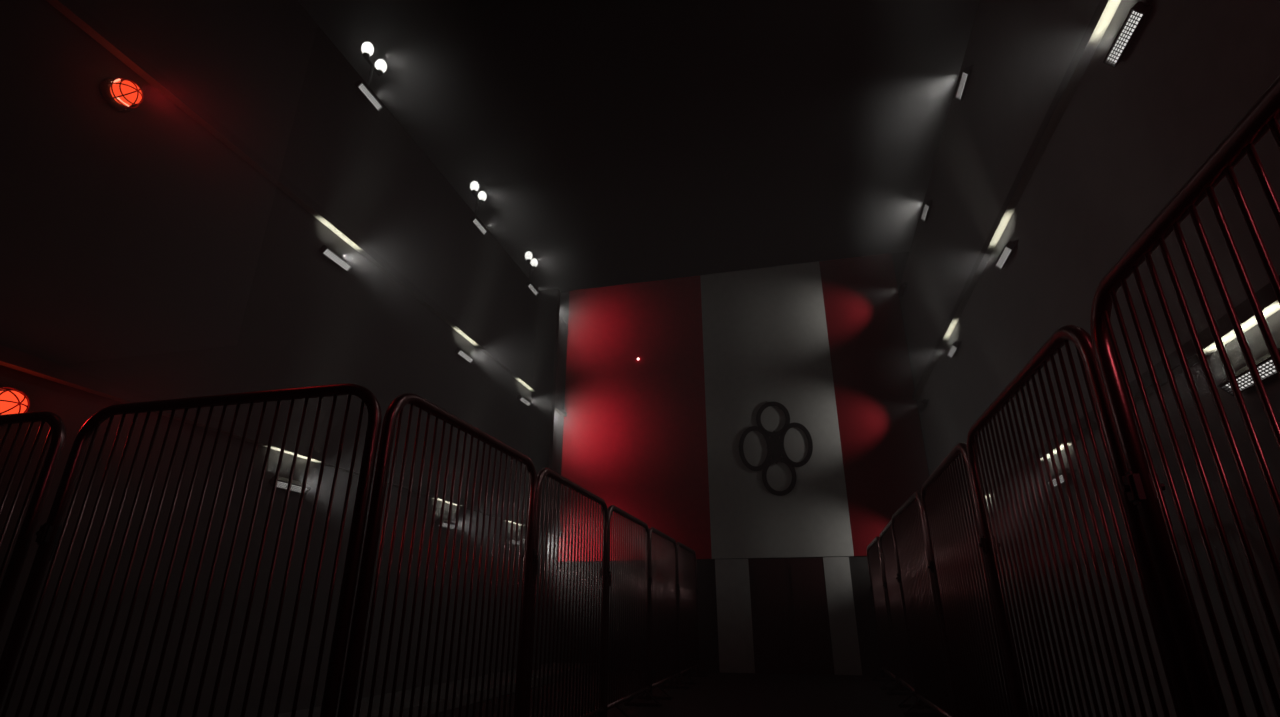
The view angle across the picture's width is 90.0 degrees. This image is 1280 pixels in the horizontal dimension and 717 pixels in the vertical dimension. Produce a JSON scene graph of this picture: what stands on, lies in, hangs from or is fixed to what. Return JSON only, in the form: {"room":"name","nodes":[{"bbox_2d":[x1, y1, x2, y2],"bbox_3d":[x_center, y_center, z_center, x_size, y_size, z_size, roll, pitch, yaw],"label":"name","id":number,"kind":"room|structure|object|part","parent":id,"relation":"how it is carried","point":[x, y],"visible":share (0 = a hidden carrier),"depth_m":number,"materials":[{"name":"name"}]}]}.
{"room":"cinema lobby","nodes":[
{"label":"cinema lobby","id":0,"kind":"room"},
{"bbox_2d":[0,0,567,716],"bbox_3d":[-5.441,-0.470,6.162,3.200,7.450,18.200,-5,-22,13],"label":"wall","id":1,"kind":"structure","parent":0,"point":[139,251],"depth_m":5.97,"materials":[{"name":"paint"}]},
{"bbox_2d":[0,386,29,414],"bbox_3d":[-4.074,0.297,4.121,0.219,0.260,0.260,-5,-22,13],"label":"lamp","id":2,"kind":"object","parent":1,"relation":"attached to","point":[11,401],"visible":0.79,"depth_m":4.09,"materials":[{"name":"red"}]},
{"bbox_2d":[100,77,143,111],"bbox_3d":[-4.074,-2.109,5.084,0.219,0.260,0.260,-5,-22,13],"label":"lamp","id":3,"kind":"object","parent":1,"relation":"attached to","point":[122,96],"visible":1,"depth_m":5.03,"materials":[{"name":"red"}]},
{"bbox_2d":[0,345,560,536],"bbox_3d":[-3.841,0.466,5.389,0.085,0.100,18.040,-5,-22,13],"label":"trim","id":4,"kind":"structure","parent":1,"relation":"attached to","point":[9,357],"depth_m":5.12,"materials":[{"name":"metal"}]},
{"bbox_2d":[269,475,310,494],"bbox_3d":[-3.507,1.285,6.460,0.122,0.117,0.513,-5,-22,13],"label":"wall lamp","id":5,"kind":"object","parent":1,"relation":"attached to","point":[296,486],"visible":0.65,"depth_m":6.40,"materials":[{"name":"grey metal"}]},
{"bbox_2d":[277,481,308,492],"bbox_3d":[-3.492,1.290,6.420,0.016,0.075,0.440,39,-8,24],"label":"grille","id":6,"kind":"object","parent":5,"relation":"attached to","point":[296,487],"depth_m":6.44,"materials":[{"name":"grey metal"}]},
{"bbox_2d":[46,0,566,416],"bbox_3d":[-3.841,-1.980,6.368,0.085,0.100,18.040,-5,-22,13],"label":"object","id":7,"kind":"structure","parent":1,"relation":"attached to","point":[71,9],"depth_m":6.25,"materials":[{"name":"metal"}]},
{"bbox_2d":[319,245,352,271],"bbox_3d":[-3.507,-1.141,7.431,0.122,0.117,0.513,-5,-22,13],"label":"wall lamp","id":8,"kind":"object","parent":1,"relation":"attached to","point":[324,250],"visible":1,"depth_m":7.36,"materials":[{"name":"grey metal"}]},
{"bbox_2d":[323,249,351,270],"bbox_3d":[-3.492,-1.136,7.391,0.016,0.075,0.440,39,-8,24],"label":"grille","id":9,"kind":"object","parent":8,"relation":"attached to","point":[328,253],"depth_m":7.39,"materials":[{"name":"grey metal"}]},
{"bbox_2d":[324,249,350,270],"bbox_3d":[-3.502,-1.144,7.396,0.010,0.067,0.432,39,-8,24],"label":"diffuser","id":10,"kind":"object","parent":8,"relation":"attached to","point":[328,253],"depth_m":7.39,"materials":[{"name":"white"}]},
{"bbox_2d":[354,80,383,111],"bbox_3d":[-3.507,-3.393,8.331,0.122,0.117,0.513,-5,-22,13],"label":"wall lamp","id":11,"kind":"object","parent":1,"relation":"attached to","point":[360,85],"visible":1,"depth_m":8.27,"materials":[{"name":"grey"}]},
{"bbox_2d":[359,84,380,108],"bbox_3d":[-3.502,-3.396,8.297,0.010,0.067,0.432,39,-8,24],"label":"diffuser","id":12,"kind":"object","parent":11,"relation":"attached to","point":[364,90],"depth_m":8.28,"materials":[{"name":"white"}]},
{"bbox_2d":[361,42,386,86],"bbox_3d":[-3.924,-3.943,9.253,0.180,1.295,0.490,-5,-22,13],"label":"floodlight","id":13,"kind":"object","parent":1,"relation":"on","point":[367,48],"visible":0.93,"depth_m":9.31,"materials":[{"name":"grey glass"}]},
{"bbox_3d":[-3.962,-4.500,9.308,0.170,0.220,0.170,-5,-22,13],"label":"globe","id":14,"kind":"part","parent":13,"relation":"part of","materials":[{"name":"white glass"}]},
{"bbox_3d":[-3.886,-4.385,9.597,0.170,0.220,0.170,-5,-22,13],"label":"globe","id":15,"kind":"part","parent":13,"relation":"part of","materials":[{"name":"white glass"}]},
{"bbox_2d":[264,662,599,716],"bbox_3d":[-3.392,2.762,4.375,1.000,0.120,18.080,-5,-22,13],"label":"trim","id":16,"kind":"structure","parent":1,"relation":"attached to","point":[387,698],"depth_m":7.58,"materials":[{"name":"stone"}]},
{"bbox_2d":[435,518,454,529],"bbox_3d":[-2.780,2.393,9.230,0.122,0.117,0.513,-5,-22,13],"label":"wall lamp","id":17,"kind":"object","parent":1,"relation":"attached to","point":[437,522],"visible":0.62,"depth_m":9.13,"materials":[{"name":"grey metal"}]},
{"bbox_2d":[442,523,454,528],"bbox_3d":[-2.765,2.398,9.190,0.016,0.075,0.440,39,-8,24],"label":"grille","id":18,"kind":"object","parent":17,"relation":"attached to","point":[452,525],"depth_m":9.22,"materials":[{"name":"grey metal"}]},
{"bbox_2d":[455,347,474,363],"bbox_3d":[-2.780,-0.033,10.200,0.122,0.117,0.513,-5,-22,13],"label":"wall lamp","id":19,"kind":"object","parent":1,"relation":"attached to","point":[458,350],"visible":1,"depth_m":10.13,"materials":[{"name":"grey metal"}]},
{"bbox_2d":[459,351,472,362],"bbox_3d":[-2.765,-0.028,10.160,0.016,0.075,0.440,39,-8,24],"label":"grille","id":20,"kind":"object","parent":19,"relation":"attached to","point":[464,355],"depth_m":10.17,"materials":[{"name":"grey metal"}]},
{"bbox_2d":[470,181,486,215],"bbox_3d":[-3.139,-2.749,12.240,0.180,1.295,0.490,-5,-22,13],"label":"floodlight","id":21,"kind":"object","parent":1,"relation":"on","point":[474,186],"visible":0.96,"depth_m":12.29,"materials":[{"name":"grey glass"}]},
{"bbox_3d":[-3.177,-3.305,12.295,0.170,0.220,0.170,-5,-22,13],"label":"globe","id":22,"kind":"part","parent":21,"relation":"part of","materials":[{"name":"white glass"}]},
{"bbox_3d":[-3.102,-3.190,12.584,0.170,0.220,0.170,-5,-22,13],"label":"globe","id":23,"kind":"part","parent":21,"relation":"part of","materials":[{"name":"white glass"}]},
{"bbox_2d":[470,216,487,235],"bbox_3d":[-2.780,-2.285,11.101,0.122,0.117,0.513,-5,-22,13],"label":"wall lamp","id":24,"kind":"object","parent":1,"relation":"attached to","point":[473,219],"visible":1,"depth_m":11.03,"materials":[{"name":"grey metal"}]},
{"bbox_2d":[474,219,486,233],"bbox_3d":[-2.765,-2.280,11.061,0.016,0.075,0.440,39,-8,24],"label":"grille","id":25,"kind":"object","parent":24,"relation":"attached to","point":[476,222],"depth_m":11.06,"materials":[{"name":"grey metal"}]},
{"bbox_2d":[507,537,522,545],"bbox_3d":[-2.217,3.252,11.377,0.122,0.117,0.513,-5,-22,13],"label":"wall lamp","id":26,"kind":"object","parent":1,"relation":"attached to","point":[508,539],"visible":0.59,"depth_m":11.26,"materials":[{"name":"grey metal"}]},
{"bbox_2d":[517,395,531,406],"bbox_3d":[-2.217,0.826,12.347,0.122,0.117,0.513,-5,-22,13],"label":"wall lamp","id":27,"kind":"object","parent":1,"relation":"attached to","point":[521,398],"visible":1,"depth_m":12.27,"materials":[{"name":"grey metal"}]},
{"bbox_2d":[522,397,530,404],"bbox_3d":[-2.201,0.831,12.307,0.016,0.075,0.440,39,-8,24],"label":"grille","id":28,"kind":"object","parent":27,"relation":"attached to","point":[524,400],"depth_m":12.31,"materials":[{"name":"grey metal"}]},
{"bbox_2d":[525,251,537,280],"bbox_3d":[-2.514,-1.796,14.621,0.180,1.295,0.490,-5,-22,13],"label":"floodlight","id":29,"kind":"object","parent":1,"relation":"on","point":[528,255],"visible":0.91,"depth_m":14.67,"materials":[{"name":"grey glass"}]},
{"bbox_3d":[-2.552,-2.353,14.677,0.170,0.220,0.170,-5,-22,13],"label":"globe","id":30,"kind":"part","parent":29,"relation":"part of","materials":[{"name":"white glass"}]},
{"bbox_3d":[-2.476,-2.237,14.965,0.170,0.220,0.170,-5,-22,13],"label":"globe","id":31,"kind":"part","parent":29,"relation":"part of","materials":[{"name":"white glass"}]},
{"bbox_2d":[526,281,538,295],"bbox_3d":[-2.217,-1.426,13.248,0.122,0.117,0.513,-5,-22,13],"label":"wall lamp","id":32,"kind":"object","parent":1,"relation":"attached to","point":[529,285],"visible":1,"depth_m":13.15,"materials":[{"name":"grey metal"}]},
{"bbox_2d":[514,288,560,669],"bbox_3d":[-1.939,1.955,12.387,0.440,7.330,0.160,-5,-22,13],"label":"trim","id":33,"kind":"structure","parent":1,"relation":"attached to","point":[540,447],"depth_m":12.67,"materials":[{"name":"metal"}]},
{"bbox_2d":[554,252,929,675],"bbox_3d":[1.971,2.001,13.592,13.900,8.380,0.500,-5,-22,13],"label":"wall","id":34,"kind":"structure","parent":0,"point":[706,576],"depth_m":12.50,"materials":[{"name":"concrete"}]},
{"bbox_2d":[558,253,928,561],"bbox_3d":[1.901,0.960,13.697,7.460,6.350,0.076,-5,-22,13],"label":"banner","id":35,"kind":"object","parent":34,"relation":"attached to","point":[770,412],"visible":0.93,"depth_m":13.59,"materials":[{"name":"red fabric"}]},
{"bbox_3d":[-0.151,1.151,14.173,3.230,6.350,0.051,-5,-22,13],"label":"red panel","id":36,"kind":"part","parent":35,"relation":"part of","materials":[{"name":"fabric"}]},
{"bbox_3d":[2.724,0.890,13.522,2.690,6.350,0.051,-5,-22,13],"label":"white panel","id":37,"kind":"part","parent":35,"relation":"part of","materials":[{"name":"fabric"}]},
{"bbox_3d":[4.779,0.704,13.057,1.540,6.350,0.051,-5,-22,13],"label":"red panel","id":38,"kind":"part","parent":35,"relation":"part of","materials":[{"name":"red fabric"}]},
{"bbox_2d":[715,557,861,674],"bbox_3d":[2.710,4.790,11.989,2.530,2.010,0.030,-5,-22,13],"label":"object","id":39,"kind":"structure","parent":34,"relation":"attached to","point":[734,615],"depth_m":11.98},
{"bbox_2d":[748,558,833,674],"bbox_3d":[2.790,4.776,11.940,1.400,2.000,0.091,-5,-22,13],"label":"door","id":40,"kind":"structure","parent":34,"relation":"in","point":[809,618],"depth_m":11.93,"materials":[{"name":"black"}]},
{"bbox_2d":[426,670,1060,716],"bbox_3d":[-0.125,2.837,3.997,15.500,0.300,19.200,-5,-22,13],"label":"floor","id":41,"kind":"structure","parent":0,"point":[718,694],"depth_m":8.01,"materials":[{"name":"concrete"}]},
{"bbox_2d":[0,411,65,631],"bbox_3d":[-3.762,1.317,3.454,0.921,2.119,0.440,-5,-22,13],"label":"fence panel","id":42,"kind":"object","parent":41,"relation":"on","point":[57,430],"visible":1,"depth_m":3.59,"materials":[{"name":"grey metal"}]},
{"bbox_2d":[0,383,381,716],"bbox_3d":[-2.257,1.181,3.113,1.964,2.119,0.440,-5,-22,13],"label":"fence panel","id":43,"kind":"object","parent":41,"relation":"on","point":[50,534],"visible":1,"depth_m":3.20,"materials":[{"name":"grey metal"}]},
{"bbox_2d":[337,393,537,716],"bbox_3d":[-1.049,1.454,3.797,0.440,2.119,1.964,-5,-22,13],"label":"fence panel","id":44,"kind":"object","parent":41,"relation":"on","point":[360,613],"visible":1,"depth_m":3.62,"materials":[{"name":"grey metal"}]},
{"bbox_2d":[524,468,610,716],"bbox_3d":[-0.584,2.163,5.569,0.440,2.119,1.964,-5,-22,13],"label":"fence panel","id":45,"kind":"object","parent":41,"relation":"on","point":[604,572],"visible":0.96,"depth_m":5.54,"materials":[{"name":"grey metal"}]},
{"bbox_3d":[-0.584,2.998,5.234,0.049,0.049,1.900,-5,-22,13],"label":"rail","id":46,"kind":"part","parent":45,"relation":"part of","materials":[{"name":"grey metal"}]},
{"bbox_2d":[595,505,661,716],"bbox_3d":[-0.118,2.872,7.342,0.440,2.119,1.964,-5,-22,13],"label":"fence panel","id":47,"kind":"object","parent":41,"relation":"on","point":[623,571],"visible":0.94,"depth_m":7.33,"materials":[{"name":"grey metal"}]},
{"bbox_3d":[-0.119,2.858,7.346,0.061,2.089,1.961,-5,-22,13],"label":"frame","id":48,"kind":"part","parent":47,"relation":"part of","materials":[{"name":"grey metal"}]},
{"bbox_3d":[-0.118,3.707,7.007,0.049,0.049,1.900,-5,-22,13],"label":"rail","id":49,"kind":"part","parent":47,"relation":"part of","materials":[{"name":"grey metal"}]},
{"bbox_2d":[638,527,689,699],"bbox_3d":[0.347,3.581,9.114,0.440,2.119,1.964,-5,-22,13],"label":"fence panel","id":50,"kind":"object","parent":41,"relation":"on","point":[670,569],"visible":0.94,"depth_m":9.14,"materials":[{"name":"grey metal"}]},
{"bbox_3d":[0.347,3.567,9.119,0.061,2.089,1.961,-5,-22,13],"label":"frame","id":51,"kind":"part","parent":50,"relation":"part of","materials":[{"name":"grey metal"}]},
{"bbox_3d":[0.347,4.416,8.779,0.049,0.049,1.900,-5,-22,13],"label":"rail","id":52,"kind":"part","parent":50,"relation":"part of","materials":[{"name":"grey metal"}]},
{"bbox_2d":[668,542,708,684],"bbox_3d":[0.812,4.290,10.887,0.440,2.119,1.964,-5,-22,13],"label":"fence panel","id":53,"kind":"object","parent":41,"relation":"on","point":[687,562],"visible":0.87,"depth_m":10.92,"materials":[{"name":"grey metal"}]},
{"bbox_3d":[0.812,4.276,10.891,0.061,2.089,1.961,-5,-22,13],"label":"frame","id":54,"kind":"part","parent":53,"relation":"part of","materials":[{"name":"grey metal"}]},
{"bbox_3d":[0.812,5.125,10.552,0.049,0.049,1.900,-5,-22,13],"label":"rail","id":55,"kind":"part","parent":53,"relation":"part of","materials":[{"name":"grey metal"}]},
{"bbox_2d":[867,536,909,689],"bbox_3d":[3.833,3.998,10.155,0.440,2.119,1.964,-5,-22,13],"label":"fence panel","id":56,"kind":"object","parent":41,"relation":"on","point":[879,597],"visible":0.87,"depth_m":10.15,"materials":[{"name":"grey metal"}]},
{"bbox_3d":[3.833,4.832,9.820,0.049,0.049,1.900,-5,-22,13],"label":"rail","id":57,"kind":"part","parent":56,"relation":"part of","materials":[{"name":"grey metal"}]},
{"bbox_2d":[879,520,932,708],"bbox_3d":[3.377,3.282,8.366,0.440,2.119,1.964,-5,-22,13],"label":"fence panel","id":58,"kind":"object","parent":41,"relation":"on","point":[896,615],"visible":0.66,"depth_m":8.56,"materials":[{"name":"grey metal"}]},
{"bbox_3d":[3.377,4.117,8.031,0.049,0.049,1.900,-5,-22,13],"label":"rail","id":59,"kind":"part","parent":58,"relation":"part of","materials":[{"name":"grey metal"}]},
{"bbox_2d":[891,492,955,716],"bbox_3d":[2.883,2.570,6.586,0.440,2.119,1.964,-5,-22,12],"label":"fence panel","id":60,"kind":"object","parent":41,"relation":"on","point":[930,674],"visible":0.94,"depth_m":6.55,"materials":[{"name":"grey metal"}]},
{"bbox_3d":[2.882,3.405,6.251,0.049,0.049,1.900,-5,-22,12],"label":"rail","id":61,"kind":"part","parent":60,"relation":"part of","materials":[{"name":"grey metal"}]},
{"bbox_2d":[921,443,1016,716],"bbox_3d":[2.435,1.854,4.795,0.440,2.119,1.964,-5,-22,13],"label":"fence panel","id":62,"kind":"object","parent":41,"relation":"on","point":[966,698],"visible":0.83,"depth_m":4.79,"materials":[{"name":"grey metal"}]},
{"bbox_2d":[967,325,1196,716],"bbox_3d":[1.951,1.133,2.993,0.440,2.119,1.964,-5,-22,12],"label":"fence panel","id":63,"kind":"object","parent":41,"relation":"on","point":[1179,689],"visible":0.98,"depth_m":2.84,"materials":[{"name":"grey metal"}]},
{"bbox_2d":[1090,75,1279,716],"bbox_3d":[1.483,0.411,1.188,0.440,2.119,1.964,-5,-22,13],"label":"fence panel","id":64,"kind":"object","parent":41,"relation":"on","point":[1142,485],"visible":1,"depth_m":1.86,"materials":[{"name":"grey metal"}]},
{"bbox_2d":[899,0,1279,716],"bbox_3d":[4.954,-1.411,3.809,3.200,7.450,18.200,-5,-22,13],"label":"wall","id":65,"kind":"structure","parent":0,"point":[1131,134],"depth_m":5.14,"materials":[{"name":"grey concrete"}]},
{"bbox_2d":[920,200,932,221],"bbox_3d":[4.643,-2.399,10.371,0.122,0.117,0.513,-5,-22,13],"label":"wall lamp","id":66,"kind":"object","parent":65,"relation":"attached to","point":[927,206],"visible":1,"depth_m":10.34,"materials":[{"name":"grey metal"}]},
{"bbox_2d":[921,205,927,220],"bbox_3d":[4.627,-2.368,10.397,0.016,0.075,0.440,-44,-25,-5],"label":"grille","id":67,"kind":"object","parent":66,"relation":"attached to","point":[924,215],"depth_m":10.41,"materials":[{"name":"grey metal"}]},
{"bbox_2d":[946,341,961,358],"bbox_3d":[4.643,-0.135,9.465,0.122,0.117,0.513,-5,-22,13],"label":"wall lamp","id":68,"kind":"object","parent":65,"relation":"attached to","point":[953,349],"visible":1,"depth_m":9.42,"materials":[{"name":"grey metal"}]},
{"bbox_2d":[947,345,955,356],"bbox_3d":[4.627,-0.103,9.491,0.016,0.075,0.440,-44,-25,-5],"label":"grille","id":69,"kind":"object","parent":68,"relation":"attached to","point":[952,350],"depth_m":9.50,"materials":[{"name":"grey metal"}]},
{"bbox_2d":[954,65,973,100],"bbox_3d":[3.989,-3.395,7.881,0.122,0.117,0.513,-5,-22,13],"label":"wall lamp","id":70,"kind":"object","parent":65,"relation":"attached to","point":[966,73],"visible":1,"depth_m":7.86,"materials":[{"name":"grey metal"}]},
{"bbox_2d":[955,72,967,99],"bbox_3d":[3.974,-3.364,7.907,0.016,0.075,0.440,-44,-25,-5],"label":"grille","id":71,"kind":"object","parent":70,"relation":"attached to","point":[962,85],"depth_m":7.90,"materials":[{"name":"grey metal"}]},
{"bbox_2d":[957,73,966,96],"bbox_3d":[3.984,-3.374,7.908,0.010,0.067,0.432,-44,-25,-5],"label":"diffuser","id":72,"kind":"object","parent":70,"relation":"attached to","point":[962,85],"depth_m":7.90,"materials":[{"name":"white"}]},
{"bbox_2d":[994,240,1017,270],"bbox_3d":[3.989,-1.130,6.975,0.122,0.117,0.513,-5,-22,13],"label":"wall lamp","id":73,"kind":"object","parent":65,"relation":"attached to","point":[1008,249],"visible":1,"depth_m":6.94,"materials":[{"name":"grey metal"}]},
{"bbox_2d":[995,247,1010,268],"bbox_3d":[3.974,-1.099,7.001,0.016,0.075,0.440,-44,-25,-5],"label":"grille","id":74,"kind":"object","parent":73,"relation":"attached to","point":[1005,254],"depth_m":7.00,"materials":[{"name":"grey metal"}]},
{"bbox_2d":[997,247,1010,267],"bbox_3d":[3.984,-1.109,7.002,0.010,0.067,0.432,-44,-25,-5],"label":"diffuser","id":75,"kind":"object","parent":73,"relation":"attached to","point":[1005,254],"depth_m":6.99,"materials":[{"name":"white plastic"}]},
{"bbox_2d":[912,0,1120,399],"bbox_3d":[3.363,-2.469,4.672,0.085,0.100,18.040,-5,-22,13],"label":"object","id":76,"kind":"structure","parent":65,"relation":"attached to","point":[1105,10],"depth_m":5.97,"materials":[{"name":"metal"}]},
{"bbox_2d":[1046,468,1076,487],"bbox_3d":[3.989,1.135,6.069,0.122,0.117,0.513,-5,-22,13],"label":"wall lamp","id":77,"kind":"object","parent":65,"relation":"attached to","point":[1068,473],"visible":0.43,"depth_m":6.01,"materials":[{"name":"grey metal"}]},
{"bbox_2d":[1046,475,1063,486],"bbox_3d":[3.974,1.166,6.095,0.016,0.075,0.440,-44,-25,-5],"label":"grille","id":78,"kind":"object","parent":77,"relation":"attached to","point":[1060,476],"depth_m":6.12,"materials":[{"name":"grey metal"}]},
{"bbox_2d":[950,275,1279,519],"bbox_3d":[3.363,-0.130,3.736,0.085,0.100,18.040,-5,-22,13],"label":"trim","id":79,"kind":"structure","parent":65,"relation":"attached to","point":[1267,299],"depth_m":3.94,"materials":[{"name":"metal"}]},
{"bbox_2d":[1103,0,1152,67],"bbox_3d":[3.288,-2.198,4.305,0.122,0.117,0.513,-5,-22,13],"label":"wall lamp","id":80,"kind":"object","parent":65,"relation":"attached to","point":[1139,11],"visible":1,"depth_m":4.29,"materials":[{"name":"grey metal"}]},
{"bbox_2d":[1105,10,1141,64],"bbox_3d":[3.273,-2.167,4.331,0.016,0.075,0.440,-44,-25,-5],"label":"grille","id":81,"kind":"object","parent":80,"relation":"attached to","point":[1131,24],"depth_m":4.32,"materials":[{"name":"grey metal"}]},
{"bbox_2d":[1108,11,1142,62],"bbox_3d":[3.283,-2.177,4.332,0.010,0.067,0.432,-44,-25,-5],"label":"diffuser","id":82,"kind":"object","parent":80,"relation":"attached to","point":[1134,19],"depth_m":4.32,"materials":[{"name":"white"}]},
{"bbox_2d":[1217,348,1279,395],"bbox_3d":[3.288,0.067,3.399,0.122,0.117,0.513,-5,-22,13],"label":"wall lamp","id":83,"kind":"object","parent":65,"relation":"attached to","point":[1266,369],"visible":0.63,"depth_m":3.43,"materials":[{"name":"grey metal"}]},
{"bbox_2d":[1221,360,1275,392],"bbox_3d":[3.273,0.098,3.425,0.016,0.075,0.440,-44,-25,-5],"label":"grille","id":84,"kind":"object","parent":83,"relation":"attached to","point":[1266,368],"depth_m":3.44,"materials":[{"name":"grey metal"}]},
{"bbox_2d":[1226,360,1274,387],"bbox_3d":[3.283,0.088,3.426,0.010,0.067,0.432,-44,-25,-5],"label":"diffuser","id":85,"kind":"object","parent":83,"relation":"attached to","point":[1266,368],"depth_m":3.40,"materials":[{"name":"white"}]}
]}

